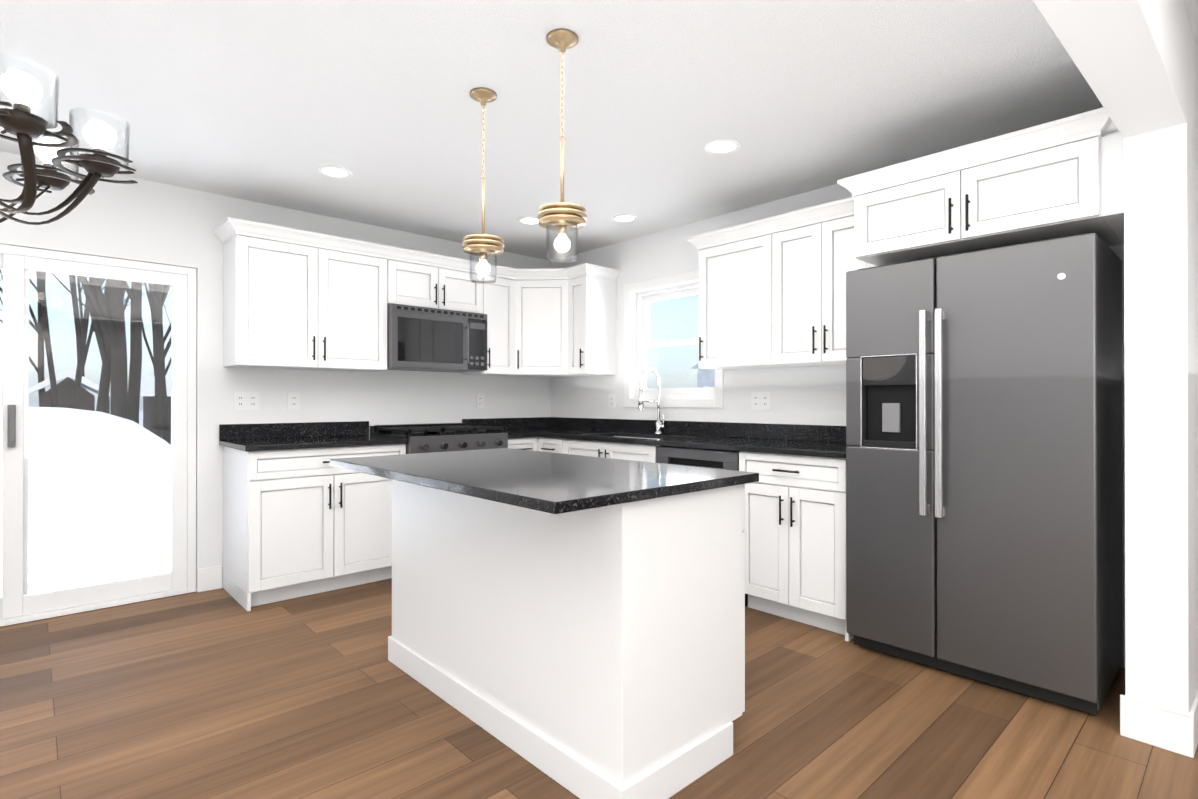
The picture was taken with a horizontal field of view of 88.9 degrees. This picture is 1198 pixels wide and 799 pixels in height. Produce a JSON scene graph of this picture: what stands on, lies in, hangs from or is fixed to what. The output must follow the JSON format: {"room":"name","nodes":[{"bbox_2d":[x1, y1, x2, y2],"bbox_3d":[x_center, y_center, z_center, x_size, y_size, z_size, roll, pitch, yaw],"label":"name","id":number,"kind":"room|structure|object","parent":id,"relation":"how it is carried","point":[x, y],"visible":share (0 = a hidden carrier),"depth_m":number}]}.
{"room":"kitchen","nodes":[
{"label":"kitchen","id":0,"kind":"room"},
{"bbox_2d":[0,151,550,591],"bbox_3d":[-2.541,-0.051,3.723,5.920,2.440,0.160,0,0,-43],"label":"wall","id":1,"kind":"structure","parent":0,"point":[141,220],"depth_m":3.79},
{"bbox_2d":[0,244,196,626],"bbox_3d":[-3.078,0.184,3.171,1.661,1.962,0.175,0,0,-43],"label":"sliding glass door","id":2,"kind":"structure","parent":1,"relation":"in","point":[19,604],"depth_m":3.37},
{"bbox_2d":[234,392,258,409],"bbox_3d":[-2.242,0.010,3.886,0.144,0.115,0.008,0,0,-43],"label":"electrical outlet","id":3,"kind":"object","parent":1,"relation":"attached to","point":[246,400],"visible":1,"depth_m":3.88},
{"bbox_2d":[288,392,299,409],"bbox_3d":[-2.037,0.010,4.077,0.074,0.115,0.008,0,0,-43],"label":"electrical outlet","id":4,"kind":"object","parent":1,"relation":"attached to","point":[293,400],"visible":1,"depth_m":4.08},
{"bbox_2d":[221,218,388,371],"bbox_3d":[-1.893,-0.622,3.994,0.915,0.840,0.325,0,0,-43],"label":"upper cabinet","id":5,"kind":"object","parent":1,"relation":"attached to","point":[299,299],"depth_m":3.82},
{"bbox_2d":[389,246,480,313],"bbox_3d":[-1.280,-0.849,4.566,0.760,0.382,0.325,0,0,-43],"label":"upper cabinet","id":6,"kind":"object","parent":1,"relation":"attached to","point":[416,278],"depth_m":4.41},
{"bbox_2d":[387,304,486,372],"bbox_3d":[-1.245,-0.434,4.526,0.756,0.432,0.429,0,0,-43],"label":"microwave","id":7,"kind":"object","parent":6,"relation":"attached to","point":[429,339],"visible":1,"depth_m":4.37},
{"bbox_2d":[476,394,483,407],"bbox_3d":[-0.983,0.013,5.058,0.074,0.115,0.008,0,0,-43],"label":"electrical outlet","id":8,"kind":"object","parent":1,"relation":"attached to","point":[479,400],"visible":1,"depth_m":5.05},
{"bbox_2d":[462,264,512,376],"bbox_3d":[-0.863,-0.619,4.929,0.347,0.840,0.361,0,0,-43],"label":"upper cabinet","id":9,"kind":"object","parent":1,"relation":"attached to","point":[497,297],"depth_m":4.81},
{"bbox_2d":[513,267,568,377],"bbox_3d":[-0.454,-0.619,5.093,0.678,0.840,0.678,0,0,-43],"label":"upper cabinet","id":10,"kind":"object","parent":1,"relation":"attached to","point":[540,296],"depth_m":4.91},
{"bbox_2d":[0,578,1197,798],"bbox_3d":[0.825,1.192,1.279,7.520,0.060,8.320,0,0,-43],"label":"floor","id":11,"kind":"structure","parent":0,"point":[218,694],"depth_m":2.19},
{"bbox_2d":[223,437,540,610],"bbox_3d":[-1.169,0.729,4.446,2.596,0.885,0.646,0,0,-43],"label":"base cabinet","id":12,"kind":"object","parent":11,"relation":"on","point":[302,522],"depth_m":3.60},
{"bbox_2d":[219,421,407,450],"bbox_3d":[-1.796,0.220,3.869,0.935,0.130,0.635,0,0,-43],"label":"countertop","id":13,"kind":"structure","parent":12,"relation":"on","point":[263,436],"depth_m":3.90},
{"bbox_2d":[370,423,507,453],"bbox_3d":[-1.142,0.678,4.412,0.756,0.987,0.691,0,0,-43],"label":"range","id":14,"kind":"object","parent":11,"relation":"on","point":[434,437],"visible":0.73,"depth_m":4.24},
{"bbox_2d":[388,480,744,798],"bbox_3d":[-0.206,0.723,2.412,0.641,0.886,1.481,0,0,-43],"label":"kitchen island","id":15,"kind":"object","parent":11,"relation":"on","point":[574,624],"depth_m":1.91},
{"bbox_2d":[330,448,758,515],"bbox_3d":[-0.296,0.265,2.329,0.890,0.030,1.517,0,0,-43],"label":"island countertop","id":16,"kind":"structure","parent":15,"relation":"on","point":[555,484],"depth_m":2.00},
{"bbox_2d":[539,436,658,462],"bbox_3d":[0.156,0.729,4.458,0.646,0.885,1.203,0,0,-43],"label":"base cabinet","id":17,"kind":"object","parent":11,"relation":"on","point":[633,452],"depth_m":4.19},
{"bbox_2d":[462,418,534,437],"bbox_3d":[-0.791,0.223,4.804,0.281,0.130,0.638,0,0,-43],"label":"countertop","id":18,"kind":"structure","parent":17,"relation":"on","point":[515,427],"depth_m":5.13},
{"bbox_2d":[519,367,846,458],"bbox_3d":[0.371,0.024,4.232,0.640,0.524,3.060,0,0,-43],"label":"countertop","id":19,"kind":"structure","parent":17,"relation":"on","point":[829,441],"depth_m":4.06},
{"bbox_2d":[656,446,747,605],"bbox_3d":[0.778,0.729,3.799,0.592,0.881,0.606,0,0,-43],"label":"dishwasher","id":20,"kind":"object","parent":11,"relation":"on","point":[712,458],"visible":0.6,"depth_m":3.58},
{"bbox_2d":[739,451,853,641],"bbox_3d":[1.189,0.726,3.348,0.646,0.885,0.610,0,0,-43],"label":"base cabinet","id":21,"kind":"object","parent":11,"relation":"on","point":[795,537],"depth_m":3.12},
{"bbox_2d":[846,233,1122,714],"bbox_3d":[1.685,0.276,2.723,0.714,1.780,0.918,0,0,-43],"label":"refrigerator","id":22,"kind":"object","parent":11,"relation":"on","point":[984,465],"visible":1,"depth_m":2.44},
{"bbox_2d":[0,0,1197,259],"bbox_3d":[0.825,-1.308,1.286,7.520,0.060,8.320,0,0,-43],"label":"ceiling","id":23,"kind":"structure","parent":0,"point":[274,102],"depth_m":2.56},
{"bbox_2d":[0,54,137,224],"bbox_3d":[-1.709,-0.867,1.658,0.737,0.820,0.720,0,0,-43],"label":"dining chandelier","id":24,"kind":"object","parent":23,"relation":"hanging from","point":[23,91],"visible":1,"depth_m":1.74},
{"bbox_2d":[317,166,351,178],"bbox_3d":[-1.476,-1.268,3.413,0.184,0.007,0.184,0,0,-43],"label":"recessed light","id":25,"kind":"object","parent":23,"relation":"in","point":[337,172],"visible":0.98,"depth_m":3.40},
{"bbox_2d":[462,87,504,283],"bbox_3d":[-0.483,-0.882,2.549,0.176,0.785,0.176,0,0,-43],"label":"pendant light","id":26,"kind":"object","parent":23,"relation":"hanging from","point":[483,246],"visible":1,"depth_m":2.52},
{"bbox_2d":[517,217,538,224],"bbox_3d":[-0.488,-1.266,4.335,0.184,0.007,0.184,0,0,-43],"label":"recessed light","id":27,"kind":"object","parent":23,"relation":"in","point":[528,220],"visible":0.77,"depth_m":4.32},
{"bbox_2d":[537,29,586,262],"bbox_3d":[-0.129,-0.883,2.155,0.176,0.785,0.176,0,0,-43],"label":"pendant light","id":28,"kind":"object","parent":23,"relation":"hanging from","point":[562,217],"visible":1,"depth_m":2.13},
{"bbox_2d":[611,214,637,222],"bbox_3d":[0.179,-1.266,4.278,0.184,0.007,0.184,0,0,-43],"label":"recessed light","id":29,"kind":"object","parent":23,"relation":"in","point":[621,218],"visible":1,"depth_m":4.28},
{"bbox_2d":[704,139,740,154],"bbox_3d":[0.622,-1.269,3.074,0.184,0.007,0.184,0,0,-43],"label":"recessed light","id":30,"kind":"object","parent":23,"relation":"in","point":[725,146],"visible":1,"depth_m":3.07},
{"bbox_2d":[551,184,1124,667],"bbox_3d":[1.025,-0.050,4.121,0.160,2.440,4.118,0,0,-43],"label":"wall","id":31,"kind":"structure","parent":0,"point":[809,396],"depth_m":4.20},
{"bbox_2d":[569,263,616,376],"bbox_3d":[-0.084,-0.619,4.928,0.361,0.840,0.272,0,0,-43],"label":"upper cabinet","id":32,"kind":"object","parent":31,"relation":"attached to","point":[592,288],"depth_m":4.82},
{"bbox_2d":[609,394,614,407],"bbox_3d":[0.105,0.013,4.984,0.008,0.115,0.074,0,0,-43],"label":"electrical outlet","id":33,"kind":"object","parent":31,"relation":"attached to","point":[611,400],"visible":1,"depth_m":4.98},
{"bbox_2d":[624,270,723,407],"bbox_3d":[0.581,-0.428,4.579,0.166,0.974,0.949,0,0,-43],"label":"window unit","id":34,"kind":"structure","parent":31,"relation":"in","point":[644,300],"depth_m":4.73},
{"bbox_2d":[694,220,780,369],"bbox_3d":[0.961,-0.622,3.832,0.325,0.840,0.595,0,0,-43],"label":"upper cabinet","id":35,"kind":"object","parent":31,"relation":"attached to","point":[728,257],"depth_m":3.77},
{"bbox_2d":[751,392,770,409],"bbox_3d":[1.052,0.010,3.967,0.008,0.115,0.144,0,0,-43],"label":"electrical outlet","id":36,"kind":"object","parent":31,"relation":"attached to","point":[760,400],"visible":1,"depth_m":3.96},
{"bbox_2d":[758,199,869,366],"bbox_3d":[1.310,-0.624,3.457,0.325,0.840,0.670,0,0,-43],"label":"upper cabinet","id":37,"kind":"object","parent":31,"relation":"attached to","point":[772,292],"depth_m":3.41},
{"bbox_2d":[850,107,1123,266],"bbox_3d":[1.772,-0.860,2.753,0.610,0.372,0.987,0,0,-43],"label":"upper cabinet","id":38,"kind":"object","parent":31,"relation":"attached to","point":[1063,177],"depth_m":2.49},
{"bbox_2d":[1033,0,1186,137],"bbox_3d":[-0.004,-1.097,0.419,5.000,0.366,0.315,0,0,-43],"label":"header beam","id":39,"kind":"structure","parent":0,"point":[1129,58],"depth_m":1.67},
{"bbox_2d":[1124,14,1197,712],"bbox_3d":[2.311,-0.055,2.440,1.157,2.440,0.194,0,0,-43],"label":"wall","id":40,"kind":"structure","parent":0,"point":[1161,374],"depth_m":2.06},
{"bbox_2d":[1120,688,1197,757],"bbox_3d":[2.308,1.095,2.435,1.179,0.140,0.221,0,0,-43],"label":"baseboard","id":41,"kind":"structure","parent":40,"relation":"attached to","point":[1166,728],"depth_m":2.04},
{"bbox_3d":[0.880,-0.058,1.224,7.520,2.440,8.160,0,0,-43],"label":"wall","id":42,"kind":"structure","parent":0,"visible":0},
{"bbox_2d":[197,566,221,591],"bbox_3d":[0.825,1.092,1.279,7.200,0.140,8.000,0,0,-43],"label":"baseboard","id":43,"kind":"structure","parent":42,"relation":"attached to","point":[209,578],"depth_m":3.74},
{"label":"outside","id":44,"kind":"structure","parent":0,"visible":0},
{"bbox_2d":[139,410,142,426],"bbox_3d":[-17.475,1.499,23.864,180.000,0.100,170.000,0,0,-43],"label":"snowfield","id":45,"kind":"structure","parent":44,"point":[141,416],"depth_m":52.02},
{"bbox_2d":[0,269,170,443],"bbox_3d":[-1.062,-7.502,17.057,34.992,18.035,40.682,0,0,-43],"label":"trees","id":46,"kind":"object","parent":45,"relation":"on","point":[81,330],"depth_m":13.03},
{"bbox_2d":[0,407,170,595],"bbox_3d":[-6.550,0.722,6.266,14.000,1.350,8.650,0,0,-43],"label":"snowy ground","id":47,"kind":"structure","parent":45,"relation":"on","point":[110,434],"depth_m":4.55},
{"bbox_2d":[29,360,714,443],"bbox_3d":[7.166,-1.538,21.404,39.900,6.120,25.400,0,0,-43],"label":"buildings","id":48,"kind":"structure","parent":45,"relation":"on","point":[45,397],"depth_m":16.62}
]}

